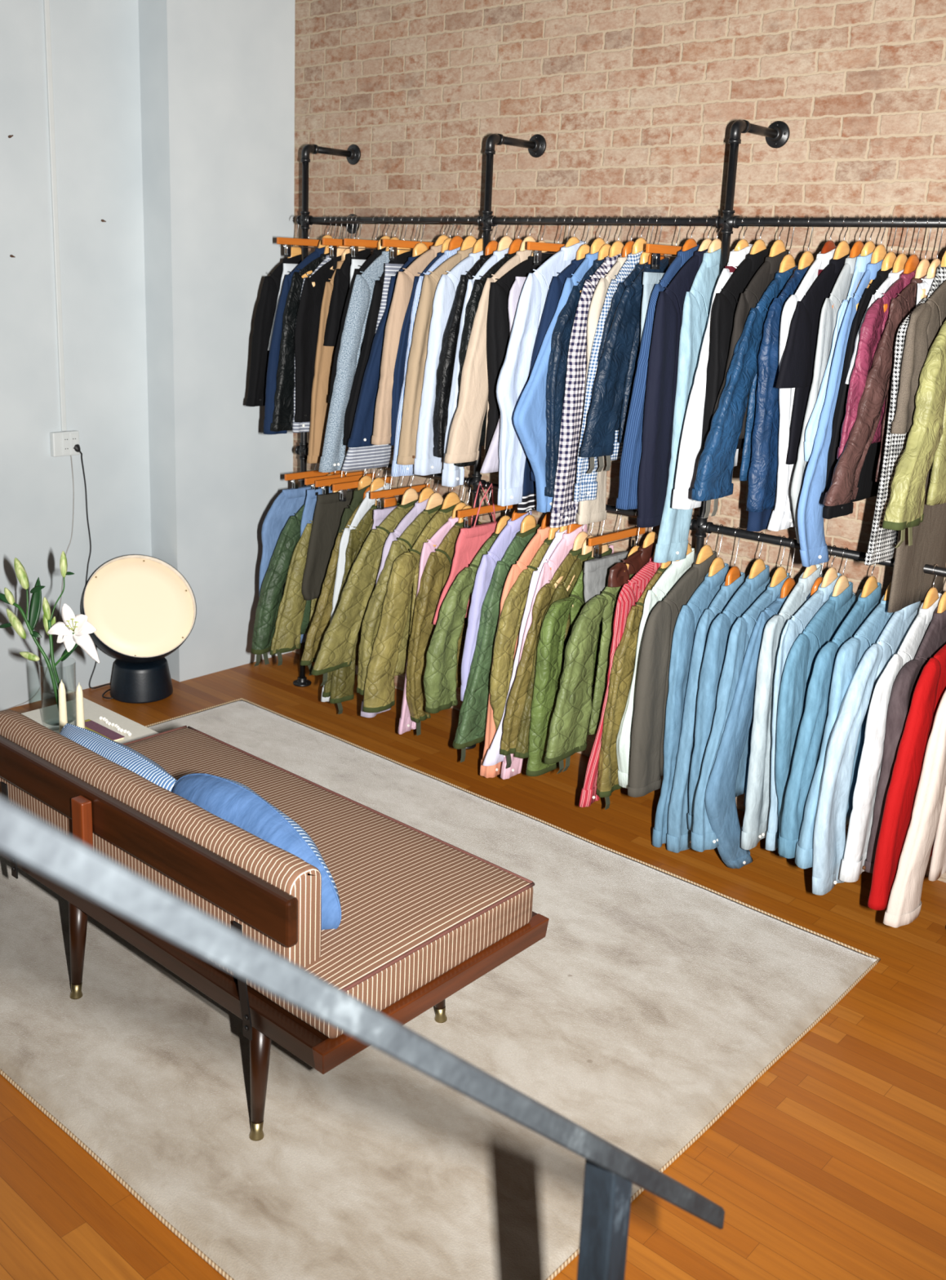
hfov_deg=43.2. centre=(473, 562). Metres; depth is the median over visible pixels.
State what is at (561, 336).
jacket
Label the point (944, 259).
clothes hanger
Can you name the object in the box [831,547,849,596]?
clothes hanger
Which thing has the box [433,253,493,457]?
jacket
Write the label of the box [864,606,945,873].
jacket
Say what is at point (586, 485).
shirt
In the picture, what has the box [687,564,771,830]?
shirt
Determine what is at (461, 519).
clothes hanger
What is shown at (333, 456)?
shirt
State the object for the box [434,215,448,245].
clothes hanger
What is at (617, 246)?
clothes hanger
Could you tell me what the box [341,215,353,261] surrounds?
clothes hanger
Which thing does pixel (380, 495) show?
hanger
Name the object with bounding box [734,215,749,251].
clothes hanger
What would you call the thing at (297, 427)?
shirt
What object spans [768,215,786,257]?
clothes hanger
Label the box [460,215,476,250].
clothes hanger
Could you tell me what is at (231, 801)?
throw pillow
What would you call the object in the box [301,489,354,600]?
jacket
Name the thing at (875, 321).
jacket
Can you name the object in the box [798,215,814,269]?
clothes hanger
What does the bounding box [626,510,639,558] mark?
clothes hanger
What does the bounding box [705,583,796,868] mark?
shirt
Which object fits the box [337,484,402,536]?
jacket
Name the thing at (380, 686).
quilted jacket
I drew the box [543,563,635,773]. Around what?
quilted jacket
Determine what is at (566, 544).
shirt
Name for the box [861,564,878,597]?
clothes hanger
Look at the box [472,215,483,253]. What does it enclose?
clothes hanger
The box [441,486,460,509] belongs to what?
clothes hanger
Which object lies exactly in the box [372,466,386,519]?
clothes hanger
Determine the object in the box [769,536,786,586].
clothes hanger
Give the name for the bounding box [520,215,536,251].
clothes hanger
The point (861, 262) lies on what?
shirt
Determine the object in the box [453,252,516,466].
jacket
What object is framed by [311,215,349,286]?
clothes hanger
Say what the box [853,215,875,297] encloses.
clothes hanger
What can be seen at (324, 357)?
jacket
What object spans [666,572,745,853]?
shirt
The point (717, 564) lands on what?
clothes hanger
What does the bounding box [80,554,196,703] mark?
floor lamp
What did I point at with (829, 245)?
clothes hanger
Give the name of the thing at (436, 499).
clothes hanger
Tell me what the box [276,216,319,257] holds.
hanger
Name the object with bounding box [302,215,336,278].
clothes hanger
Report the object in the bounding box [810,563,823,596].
clothes hanger
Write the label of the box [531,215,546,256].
clothes hanger
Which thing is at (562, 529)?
clothes hanger
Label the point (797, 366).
polo shirt
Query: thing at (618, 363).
jacket
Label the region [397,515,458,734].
shirt
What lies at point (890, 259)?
clothes hanger
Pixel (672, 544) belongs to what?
shirt
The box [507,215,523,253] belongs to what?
clothes hanger
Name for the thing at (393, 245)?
hanger
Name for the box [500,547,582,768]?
quilted jacket
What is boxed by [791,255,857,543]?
shirt
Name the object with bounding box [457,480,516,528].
hanger
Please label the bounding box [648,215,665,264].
clothes hanger
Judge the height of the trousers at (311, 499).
0.258 m
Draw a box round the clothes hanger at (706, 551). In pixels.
[695,522,713,564]
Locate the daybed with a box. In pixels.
[0,697,549,1141]
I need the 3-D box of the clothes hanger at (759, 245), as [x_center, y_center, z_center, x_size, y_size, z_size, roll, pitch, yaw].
[0.902,-0.952,3.784,0.017,0.282,0.399,14,18,39]
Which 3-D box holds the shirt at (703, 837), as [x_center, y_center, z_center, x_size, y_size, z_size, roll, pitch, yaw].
[0.943,0.463,3.948,0.068,0.843,0.663,14,18,39]
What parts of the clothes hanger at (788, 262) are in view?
hanger arm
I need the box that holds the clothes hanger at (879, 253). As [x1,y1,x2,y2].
[856,215,887,311]
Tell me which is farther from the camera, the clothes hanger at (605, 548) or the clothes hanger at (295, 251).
the clothes hanger at (295, 251)
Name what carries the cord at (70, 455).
attached to the wall socket at (63, 443)
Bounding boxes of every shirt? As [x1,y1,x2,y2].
[263,246,325,434]
[292,254,331,432]
[318,250,390,472]
[320,483,390,702]
[323,248,371,346]
[341,263,403,471]
[360,497,429,717]
[391,246,461,476]
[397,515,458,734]
[413,250,483,475]
[441,247,509,487]
[460,511,532,701]
[480,525,550,777]
[482,528,567,765]
[496,240,585,506]
[500,524,613,779]
[513,251,599,512]
[549,253,622,528]
[573,250,643,502]
[578,555,661,807]
[616,547,695,788]
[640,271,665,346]
[652,563,728,847]
[653,248,740,563]
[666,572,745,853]
[671,244,753,509]
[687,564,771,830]
[691,573,791,852]
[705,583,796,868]
[741,564,822,849]
[764,573,862,850]
[767,246,837,531]
[775,253,849,464]
[775,581,857,857]
[777,582,882,858]
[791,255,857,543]
[791,591,811,858]
[795,594,894,868]
[797,258,884,567]
[804,252,873,461]
[812,600,922,895]
[839,592,942,882]
[844,268,904,384]
[915,275,935,306]
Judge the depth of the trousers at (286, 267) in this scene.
5.07 m
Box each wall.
[0,0,294,711]
[292,0,945,882]
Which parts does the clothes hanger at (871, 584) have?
hanger arm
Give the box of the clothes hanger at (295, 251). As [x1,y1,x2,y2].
[287,215,302,257]
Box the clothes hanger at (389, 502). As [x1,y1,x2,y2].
[384,462,396,507]
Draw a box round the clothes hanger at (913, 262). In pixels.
[884,215,920,312]
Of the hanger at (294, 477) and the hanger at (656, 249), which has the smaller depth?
the hanger at (656, 249)
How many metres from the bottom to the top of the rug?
0.014 m
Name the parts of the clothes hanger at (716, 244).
hanger arm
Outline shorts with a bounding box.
[583,551,630,603]
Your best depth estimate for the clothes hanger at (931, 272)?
3.40 m
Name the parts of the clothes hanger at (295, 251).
hanger arm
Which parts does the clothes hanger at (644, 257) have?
hanger arm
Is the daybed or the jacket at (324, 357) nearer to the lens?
the daybed
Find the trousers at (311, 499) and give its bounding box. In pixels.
[300,487,349,537]
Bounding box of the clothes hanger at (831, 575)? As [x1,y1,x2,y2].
[821,545,838,586]
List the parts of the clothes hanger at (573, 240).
hanger arm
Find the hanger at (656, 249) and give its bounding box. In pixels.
[645,215,682,269]
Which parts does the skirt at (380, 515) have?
panel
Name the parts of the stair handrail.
post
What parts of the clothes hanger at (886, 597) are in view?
hanger arm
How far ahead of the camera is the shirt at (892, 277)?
3.39 m
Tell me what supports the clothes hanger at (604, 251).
hanging from the clothes rack
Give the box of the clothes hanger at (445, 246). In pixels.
[440,215,453,252]
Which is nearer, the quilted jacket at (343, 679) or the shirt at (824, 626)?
the shirt at (824, 626)
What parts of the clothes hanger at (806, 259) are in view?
hanger arm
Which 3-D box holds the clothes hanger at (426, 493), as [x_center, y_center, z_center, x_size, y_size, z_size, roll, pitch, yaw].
[-0.189,-0.244,4.907,0.017,0.276,0.353,14,18,39]
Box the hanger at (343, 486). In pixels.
[332,469,392,502]
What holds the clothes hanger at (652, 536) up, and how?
hanging from the clothes rack
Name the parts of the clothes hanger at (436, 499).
hanger arm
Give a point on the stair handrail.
(611, 1172)
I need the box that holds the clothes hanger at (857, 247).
[832,215,864,307]
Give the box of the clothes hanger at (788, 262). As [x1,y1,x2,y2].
[778,215,795,272]
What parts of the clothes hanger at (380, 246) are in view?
hanger arm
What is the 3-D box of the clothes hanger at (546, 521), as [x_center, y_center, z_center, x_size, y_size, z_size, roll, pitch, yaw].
[0.288,-0.122,4.505,0.017,0.286,0.355,14,18,39]
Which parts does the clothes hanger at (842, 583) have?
hanger arm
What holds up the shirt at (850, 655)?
hanging from the clothes hanger at (886, 597)
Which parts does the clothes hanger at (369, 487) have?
hanger arm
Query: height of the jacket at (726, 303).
0.669 m
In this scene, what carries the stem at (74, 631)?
in the glass vase
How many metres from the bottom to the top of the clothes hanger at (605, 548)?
0.367 m
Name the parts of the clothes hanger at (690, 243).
hanger arm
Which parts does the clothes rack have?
hanging rail, hanging rail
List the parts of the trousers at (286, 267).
panel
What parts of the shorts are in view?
panel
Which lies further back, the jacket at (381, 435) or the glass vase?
the jacket at (381, 435)
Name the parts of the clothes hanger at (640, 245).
hanger arm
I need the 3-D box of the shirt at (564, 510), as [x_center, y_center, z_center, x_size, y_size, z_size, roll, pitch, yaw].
[0.470,-0.619,4.217,0.055,0.939,0.559,14,18,40]
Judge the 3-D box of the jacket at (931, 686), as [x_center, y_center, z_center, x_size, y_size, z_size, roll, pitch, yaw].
[1.375,0.545,3.517,0.063,0.748,0.749,14,18,40]
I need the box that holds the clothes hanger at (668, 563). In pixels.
[660,560,671,568]
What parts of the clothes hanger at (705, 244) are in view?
hanger arm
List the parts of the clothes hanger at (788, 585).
hanger arm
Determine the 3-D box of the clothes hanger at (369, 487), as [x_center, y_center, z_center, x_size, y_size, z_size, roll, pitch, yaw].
[-0.436,-0.276,5.122,0.017,0.336,0.307,14,18,39]
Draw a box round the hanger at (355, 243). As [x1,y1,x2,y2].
[343,215,379,259]
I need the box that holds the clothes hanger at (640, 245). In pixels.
[631,215,647,253]
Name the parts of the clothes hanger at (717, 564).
hanger arm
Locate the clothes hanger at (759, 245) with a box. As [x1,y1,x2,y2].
[750,215,766,254]
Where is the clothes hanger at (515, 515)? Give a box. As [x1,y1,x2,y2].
[511,506,528,520]
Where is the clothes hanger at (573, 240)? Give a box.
[564,215,580,247]
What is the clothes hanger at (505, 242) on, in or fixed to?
hanging from the clothes rack
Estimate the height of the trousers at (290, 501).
0.714 m
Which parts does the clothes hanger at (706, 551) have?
hanger arm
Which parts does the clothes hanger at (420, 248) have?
hanger arm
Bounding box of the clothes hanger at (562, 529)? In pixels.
[559,525,567,532]
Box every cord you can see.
[0,455,74,711]
[73,444,112,698]
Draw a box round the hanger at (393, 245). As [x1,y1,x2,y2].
[382,215,435,260]
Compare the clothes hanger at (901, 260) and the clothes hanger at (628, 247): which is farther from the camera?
the clothes hanger at (628, 247)
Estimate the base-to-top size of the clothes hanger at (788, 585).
0.257 m
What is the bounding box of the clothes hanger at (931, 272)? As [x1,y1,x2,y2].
[920,215,944,298]
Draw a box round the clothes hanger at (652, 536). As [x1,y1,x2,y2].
[626,527,657,568]
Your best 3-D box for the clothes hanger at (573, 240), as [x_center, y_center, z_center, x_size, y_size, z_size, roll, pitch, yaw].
[0.356,-1.104,4.243,0.017,0.245,0.410,14,18,39]
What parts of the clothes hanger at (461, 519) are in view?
hanger arm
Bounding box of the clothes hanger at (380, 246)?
[377,215,391,249]
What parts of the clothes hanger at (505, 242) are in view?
hanger arm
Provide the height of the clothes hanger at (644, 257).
0.263 m
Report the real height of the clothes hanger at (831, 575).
0.235 m
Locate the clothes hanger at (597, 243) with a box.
[590,215,605,253]
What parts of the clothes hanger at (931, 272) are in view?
hanger arm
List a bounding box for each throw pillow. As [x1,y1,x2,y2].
[59,723,177,791]
[172,773,341,929]
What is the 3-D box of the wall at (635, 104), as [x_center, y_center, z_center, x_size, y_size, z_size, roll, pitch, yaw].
[1.383,-0.917,3.845,6.600,3.900,0.150,14,18,39]
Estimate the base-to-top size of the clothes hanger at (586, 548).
0.332 m
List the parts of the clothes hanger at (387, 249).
hanger arm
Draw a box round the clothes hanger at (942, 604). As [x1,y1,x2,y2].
[937,591,945,613]
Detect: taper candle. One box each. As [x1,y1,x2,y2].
[58,679,67,733]
[75,683,84,728]
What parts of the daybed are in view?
leg, post, rail, leg, leg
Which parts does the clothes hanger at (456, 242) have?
hanger arm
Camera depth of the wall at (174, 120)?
5.20 m
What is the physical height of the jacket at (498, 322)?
0.782 m
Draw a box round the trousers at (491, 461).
[480,276,527,473]
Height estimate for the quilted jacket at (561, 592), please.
0.721 m
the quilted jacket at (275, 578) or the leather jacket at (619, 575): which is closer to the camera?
the leather jacket at (619, 575)
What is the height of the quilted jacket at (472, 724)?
0.854 m
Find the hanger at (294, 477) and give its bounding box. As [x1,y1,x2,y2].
[284,463,344,488]
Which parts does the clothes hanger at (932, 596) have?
hanger arm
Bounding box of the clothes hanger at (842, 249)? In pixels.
[832,215,850,259]
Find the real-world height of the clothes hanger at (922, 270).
0.274 m
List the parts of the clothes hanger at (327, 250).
hanger arm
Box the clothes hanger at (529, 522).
[520,511,537,533]
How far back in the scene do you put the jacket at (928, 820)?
3.27 m
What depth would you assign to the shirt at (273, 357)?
4.96 m
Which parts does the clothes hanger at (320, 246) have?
hanger arm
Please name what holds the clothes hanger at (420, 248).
hanging from the clothes rack
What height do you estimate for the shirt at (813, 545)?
0.903 m
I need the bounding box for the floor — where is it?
[0,652,945,1279]
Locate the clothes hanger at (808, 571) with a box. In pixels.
[802,564,817,577]
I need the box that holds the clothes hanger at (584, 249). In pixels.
[576,215,590,260]
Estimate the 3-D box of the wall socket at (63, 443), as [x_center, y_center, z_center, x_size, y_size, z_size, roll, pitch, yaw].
[-1.747,-0.510,5.123,0.035,0.104,0.124,14,18,39]
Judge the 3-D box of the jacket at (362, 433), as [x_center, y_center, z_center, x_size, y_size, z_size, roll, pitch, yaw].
[-0.259,-0.859,4.767,0.066,0.751,0.644,14,18,39]
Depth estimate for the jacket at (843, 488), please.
3.32 m
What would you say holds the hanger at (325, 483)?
hanging from the clothes rack
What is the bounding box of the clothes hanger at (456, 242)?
[448,215,463,250]
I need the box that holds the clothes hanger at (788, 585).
[780,537,795,598]
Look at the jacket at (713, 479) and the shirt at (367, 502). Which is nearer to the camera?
the jacket at (713, 479)
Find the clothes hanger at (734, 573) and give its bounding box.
[724,527,741,586]
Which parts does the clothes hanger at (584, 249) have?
hanger arm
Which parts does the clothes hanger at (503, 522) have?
hanger arm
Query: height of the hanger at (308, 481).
0.175 m
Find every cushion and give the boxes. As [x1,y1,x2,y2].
[0,709,321,968]
[125,727,533,1039]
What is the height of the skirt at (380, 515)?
0.100 m
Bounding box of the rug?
[0,697,880,1279]
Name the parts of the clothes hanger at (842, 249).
hanger arm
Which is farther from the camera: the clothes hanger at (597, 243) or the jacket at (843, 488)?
the clothes hanger at (597, 243)
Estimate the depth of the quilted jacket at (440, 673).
4.49 m
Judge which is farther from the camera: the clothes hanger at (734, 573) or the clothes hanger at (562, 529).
the clothes hanger at (562, 529)
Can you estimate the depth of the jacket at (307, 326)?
4.94 m
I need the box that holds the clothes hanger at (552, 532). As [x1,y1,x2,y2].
[547,527,559,539]
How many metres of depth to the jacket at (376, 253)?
4.75 m
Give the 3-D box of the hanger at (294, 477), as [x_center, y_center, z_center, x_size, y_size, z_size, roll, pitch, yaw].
[-0.704,-0.420,5.332,0.021,0.175,0.344,14,18,39]
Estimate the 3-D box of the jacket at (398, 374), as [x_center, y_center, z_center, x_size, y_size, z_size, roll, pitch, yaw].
[-0.112,-0.855,4.696,0.045,0.752,0.550,14,18,39]
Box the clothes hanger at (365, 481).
[357,468,372,489]
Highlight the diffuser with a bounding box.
[84,558,193,656]
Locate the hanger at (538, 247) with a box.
[527,215,565,265]
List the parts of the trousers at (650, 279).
panel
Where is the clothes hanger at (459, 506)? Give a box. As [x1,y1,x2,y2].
[433,484,466,546]
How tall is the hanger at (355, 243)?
0.175 m
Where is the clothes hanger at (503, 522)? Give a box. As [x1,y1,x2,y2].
[495,506,511,533]
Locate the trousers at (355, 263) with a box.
[350,258,366,284]
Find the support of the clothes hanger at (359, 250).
hanging from the clothes rack
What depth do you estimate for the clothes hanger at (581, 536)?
4.39 m
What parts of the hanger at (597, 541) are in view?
wire rod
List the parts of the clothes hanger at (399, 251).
hanger arm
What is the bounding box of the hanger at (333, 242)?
[322,215,377,258]
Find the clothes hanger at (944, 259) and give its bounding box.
[941,250,945,266]
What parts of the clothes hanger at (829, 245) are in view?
hanger arm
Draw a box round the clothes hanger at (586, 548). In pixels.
[566,522,594,591]
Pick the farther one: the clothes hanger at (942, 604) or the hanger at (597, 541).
the hanger at (597, 541)
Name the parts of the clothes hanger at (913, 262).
hanger arm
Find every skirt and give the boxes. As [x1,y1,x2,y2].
[372,505,398,528]
[432,480,498,624]
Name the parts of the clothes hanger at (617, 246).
hanger arm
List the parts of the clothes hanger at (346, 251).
hanger arm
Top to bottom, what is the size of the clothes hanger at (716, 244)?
0.283 m
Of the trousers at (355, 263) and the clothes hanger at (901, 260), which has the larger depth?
the trousers at (355, 263)
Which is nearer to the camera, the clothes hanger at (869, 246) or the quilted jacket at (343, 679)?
the clothes hanger at (869, 246)
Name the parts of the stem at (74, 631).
stem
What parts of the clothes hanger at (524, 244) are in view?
hanger arm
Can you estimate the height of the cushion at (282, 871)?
0.240 m
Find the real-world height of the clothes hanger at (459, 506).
0.284 m
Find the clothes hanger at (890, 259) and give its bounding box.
[881,215,897,271]
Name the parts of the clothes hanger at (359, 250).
hanger arm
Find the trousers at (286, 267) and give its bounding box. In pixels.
[267,263,298,350]
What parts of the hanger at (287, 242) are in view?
wire rod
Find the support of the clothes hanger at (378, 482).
hanging from the clothes rack
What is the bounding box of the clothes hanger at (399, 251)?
[396,215,411,255]
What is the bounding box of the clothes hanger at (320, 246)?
[317,215,333,248]
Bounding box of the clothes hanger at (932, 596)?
[922,564,938,608]
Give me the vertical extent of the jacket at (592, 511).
0.931 m
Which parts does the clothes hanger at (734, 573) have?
hanger arm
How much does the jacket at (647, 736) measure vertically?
0.780 m
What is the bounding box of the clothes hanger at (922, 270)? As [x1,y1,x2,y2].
[915,215,932,278]
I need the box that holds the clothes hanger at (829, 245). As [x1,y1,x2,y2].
[821,215,835,253]
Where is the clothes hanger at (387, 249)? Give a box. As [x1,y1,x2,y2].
[385,215,399,251]
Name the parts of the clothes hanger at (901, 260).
hanger arm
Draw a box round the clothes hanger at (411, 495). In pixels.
[400,475,418,505]
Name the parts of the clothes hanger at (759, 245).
hanger arm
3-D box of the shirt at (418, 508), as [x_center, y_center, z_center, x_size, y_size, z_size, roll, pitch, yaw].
[-0.235,0.152,4.974,0.072,0.877,0.607,13,17,38]
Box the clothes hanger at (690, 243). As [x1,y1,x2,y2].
[681,215,697,251]
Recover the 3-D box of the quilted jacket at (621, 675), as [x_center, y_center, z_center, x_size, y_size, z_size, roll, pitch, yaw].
[0.646,0.405,4.238,0.054,0.833,0.609,14,18,40]
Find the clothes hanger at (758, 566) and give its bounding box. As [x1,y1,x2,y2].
[748,532,765,578]
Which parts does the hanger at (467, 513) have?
wire rod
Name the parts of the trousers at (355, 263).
panel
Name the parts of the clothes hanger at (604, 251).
hanger arm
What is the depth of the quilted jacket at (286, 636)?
5.13 m
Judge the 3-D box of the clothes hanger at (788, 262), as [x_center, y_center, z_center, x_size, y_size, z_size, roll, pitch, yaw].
[0.980,-0.913,3.723,0.017,0.321,0.339,14,18,39]
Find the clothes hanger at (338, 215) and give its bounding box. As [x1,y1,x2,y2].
[329,215,342,255]
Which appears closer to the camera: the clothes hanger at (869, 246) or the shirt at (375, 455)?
the clothes hanger at (869, 246)
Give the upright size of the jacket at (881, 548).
0.847 m
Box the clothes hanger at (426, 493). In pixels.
[417,478,434,502]
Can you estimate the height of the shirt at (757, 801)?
0.885 m
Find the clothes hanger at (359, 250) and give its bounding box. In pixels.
[350,215,366,253]
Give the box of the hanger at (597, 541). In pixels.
[588,508,645,558]
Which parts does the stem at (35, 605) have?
stem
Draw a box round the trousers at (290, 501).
[258,485,320,643]
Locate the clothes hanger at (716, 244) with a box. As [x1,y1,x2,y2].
[707,227,721,253]
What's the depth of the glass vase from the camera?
4.06 m
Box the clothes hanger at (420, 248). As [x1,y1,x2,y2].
[412,215,428,257]
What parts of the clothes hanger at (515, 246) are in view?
hanger arm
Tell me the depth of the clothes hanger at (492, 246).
4.46 m
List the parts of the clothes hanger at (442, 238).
hanger arm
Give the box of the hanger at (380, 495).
[370,475,430,509]
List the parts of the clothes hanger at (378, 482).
hanger arm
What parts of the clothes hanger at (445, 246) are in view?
hanger arm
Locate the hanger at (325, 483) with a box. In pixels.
[315,454,374,494]
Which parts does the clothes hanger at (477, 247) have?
hanger arm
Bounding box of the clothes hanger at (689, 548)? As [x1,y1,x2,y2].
[676,542,692,560]
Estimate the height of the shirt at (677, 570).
0.801 m
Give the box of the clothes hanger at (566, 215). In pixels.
[564,215,569,242]
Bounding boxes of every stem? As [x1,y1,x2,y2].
[0,557,58,710]
[42,551,99,688]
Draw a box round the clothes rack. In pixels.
[293,120,945,928]
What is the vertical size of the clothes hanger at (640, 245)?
0.254 m
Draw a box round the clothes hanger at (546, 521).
[540,511,551,528]
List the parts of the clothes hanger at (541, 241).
hanger arm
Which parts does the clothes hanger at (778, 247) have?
hanger arm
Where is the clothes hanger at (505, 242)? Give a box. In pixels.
[497,215,512,251]
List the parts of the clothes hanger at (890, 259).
hanger arm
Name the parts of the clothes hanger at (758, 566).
hanger arm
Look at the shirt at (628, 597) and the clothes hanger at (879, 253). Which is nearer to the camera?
the clothes hanger at (879, 253)
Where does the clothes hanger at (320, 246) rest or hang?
hanging from the clothes rack
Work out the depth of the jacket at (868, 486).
3.46 m
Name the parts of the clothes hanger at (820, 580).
hanger arm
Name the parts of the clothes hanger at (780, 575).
hanger arm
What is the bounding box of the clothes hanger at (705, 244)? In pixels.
[697,215,711,251]
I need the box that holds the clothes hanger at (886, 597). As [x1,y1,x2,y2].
[883,560,894,600]
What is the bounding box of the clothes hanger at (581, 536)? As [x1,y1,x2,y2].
[554,524,588,587]
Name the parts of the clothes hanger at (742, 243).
hanger arm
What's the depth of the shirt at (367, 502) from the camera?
5.01 m
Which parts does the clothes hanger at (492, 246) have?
hanger arm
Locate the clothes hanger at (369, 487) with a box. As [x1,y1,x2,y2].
[363,467,374,499]
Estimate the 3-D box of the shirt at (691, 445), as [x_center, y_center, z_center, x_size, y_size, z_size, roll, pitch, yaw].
[0.839,-0.614,3.900,0.072,0.829,0.540,14,18,39]
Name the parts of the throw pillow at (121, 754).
panel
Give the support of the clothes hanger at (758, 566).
hanging from the clothes rack
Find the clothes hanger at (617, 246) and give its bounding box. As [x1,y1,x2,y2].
[608,215,624,257]
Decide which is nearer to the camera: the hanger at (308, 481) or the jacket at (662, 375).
the jacket at (662, 375)
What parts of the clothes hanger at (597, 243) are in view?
hanger arm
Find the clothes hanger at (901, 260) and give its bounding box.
[881,215,909,297]
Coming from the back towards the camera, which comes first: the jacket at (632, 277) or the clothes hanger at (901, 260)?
the jacket at (632, 277)
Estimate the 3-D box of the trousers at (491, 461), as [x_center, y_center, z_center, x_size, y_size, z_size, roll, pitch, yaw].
[0.170,-0.671,4.257,0.041,0.674,0.389,14,18,39]
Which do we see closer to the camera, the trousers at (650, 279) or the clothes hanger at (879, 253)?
the clothes hanger at (879, 253)
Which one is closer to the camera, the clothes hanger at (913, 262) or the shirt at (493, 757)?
the clothes hanger at (913, 262)
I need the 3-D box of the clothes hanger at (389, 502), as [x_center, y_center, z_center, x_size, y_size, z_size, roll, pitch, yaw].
[-0.355,-0.241,5.056,0.017,0.365,0.275,14,18,39]
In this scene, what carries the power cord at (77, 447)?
attached to the wall socket at (63, 443)
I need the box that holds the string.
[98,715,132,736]
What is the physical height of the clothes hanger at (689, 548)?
0.263 m
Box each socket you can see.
[49,430,79,457]
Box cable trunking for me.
[43,0,66,431]
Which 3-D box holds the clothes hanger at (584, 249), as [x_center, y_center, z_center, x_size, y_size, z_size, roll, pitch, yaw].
[0.394,-1.091,4.211,0.017,0.252,0.279,14,18,39]
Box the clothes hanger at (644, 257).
[640,215,653,264]
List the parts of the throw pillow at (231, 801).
panel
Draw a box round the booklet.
[84,719,124,741]
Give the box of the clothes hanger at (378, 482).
[369,469,386,492]
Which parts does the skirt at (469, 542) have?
panel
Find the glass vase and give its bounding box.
[38,656,75,730]
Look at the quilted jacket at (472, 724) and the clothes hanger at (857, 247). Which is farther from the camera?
the quilted jacket at (472, 724)
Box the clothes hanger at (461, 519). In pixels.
[457,477,471,523]
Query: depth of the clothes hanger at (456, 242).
4.57 m
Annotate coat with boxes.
[887,280,945,613]
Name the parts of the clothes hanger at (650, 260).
hanger arm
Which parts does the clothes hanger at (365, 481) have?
hanger arm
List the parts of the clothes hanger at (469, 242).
hanger arm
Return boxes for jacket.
[245,253,302,406]
[250,503,311,666]
[270,253,329,431]
[270,520,319,666]
[294,255,342,422]
[300,500,363,675]
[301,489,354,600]
[306,260,348,463]
[311,498,418,685]
[322,503,377,697]
[328,247,386,403]
[329,502,400,714]
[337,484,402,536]
[342,250,413,445]
[347,253,422,448]
[356,503,443,695]
[362,501,463,712]
[371,244,442,444]
[390,252,444,445]
[396,246,473,465]
[405,516,482,735]
[423,532,500,713]
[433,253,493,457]
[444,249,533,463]
[452,524,540,762]
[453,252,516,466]
[483,251,554,462]
[489,537,553,731]
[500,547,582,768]
[514,551,592,758]
[517,363,536,513]
[525,547,612,776]
[529,257,585,481]
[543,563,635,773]
[544,258,604,497]
[576,255,627,524]
[579,257,669,473]
[591,262,648,430]
[595,565,668,809]
[607,539,691,587]
[615,244,701,510]
[627,551,716,797]
[636,248,708,528]
[691,264,798,518]
[699,247,770,457]
[713,249,790,439]
[746,264,812,531]
[822,266,893,519]
[822,274,927,506]
[836,269,916,459]
[864,264,945,565]
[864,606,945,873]
[867,644,945,910]
[882,320,945,547]
[883,690,945,928]
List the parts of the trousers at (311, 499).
panel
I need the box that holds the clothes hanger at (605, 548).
[572,520,608,606]
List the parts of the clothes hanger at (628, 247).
hanger arm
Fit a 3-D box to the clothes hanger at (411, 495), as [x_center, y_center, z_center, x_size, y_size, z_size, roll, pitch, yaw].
[-0.260,-0.260,4.968,0.017,0.279,0.363,14,18,39]
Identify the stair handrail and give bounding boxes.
[0,795,724,1279]
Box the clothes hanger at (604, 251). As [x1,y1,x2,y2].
[580,215,611,293]
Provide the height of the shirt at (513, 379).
0.917 m
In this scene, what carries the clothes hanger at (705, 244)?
hanging from the clothes rack
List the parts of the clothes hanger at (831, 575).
hanger arm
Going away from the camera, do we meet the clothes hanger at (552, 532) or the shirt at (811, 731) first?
the shirt at (811, 731)
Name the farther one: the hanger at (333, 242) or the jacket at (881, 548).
the hanger at (333, 242)
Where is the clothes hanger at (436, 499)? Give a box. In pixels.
[425,474,444,510]
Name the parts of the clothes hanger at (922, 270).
hanger arm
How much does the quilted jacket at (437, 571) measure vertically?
0.850 m
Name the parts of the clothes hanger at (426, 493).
hanger arm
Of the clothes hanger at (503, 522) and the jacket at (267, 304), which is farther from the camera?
the jacket at (267, 304)
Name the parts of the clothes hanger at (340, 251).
hanger arm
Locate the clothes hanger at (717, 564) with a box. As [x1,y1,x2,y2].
[708,524,724,576]
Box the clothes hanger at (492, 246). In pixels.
[484,215,498,255]
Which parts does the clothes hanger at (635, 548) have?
hanger arm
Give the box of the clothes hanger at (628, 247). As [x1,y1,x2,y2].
[622,215,635,257]
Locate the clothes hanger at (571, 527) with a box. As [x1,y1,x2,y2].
[550,523,582,569]
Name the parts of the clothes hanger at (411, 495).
hanger arm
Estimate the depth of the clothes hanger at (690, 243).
3.92 m
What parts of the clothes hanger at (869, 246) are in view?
hanger arm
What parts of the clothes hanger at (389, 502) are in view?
hanger arm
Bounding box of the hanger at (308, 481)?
[304,471,364,495]
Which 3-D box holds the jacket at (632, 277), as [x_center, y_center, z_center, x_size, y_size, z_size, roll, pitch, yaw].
[0.572,-0.734,4.107,0.044,0.610,0.557,14,18,39]

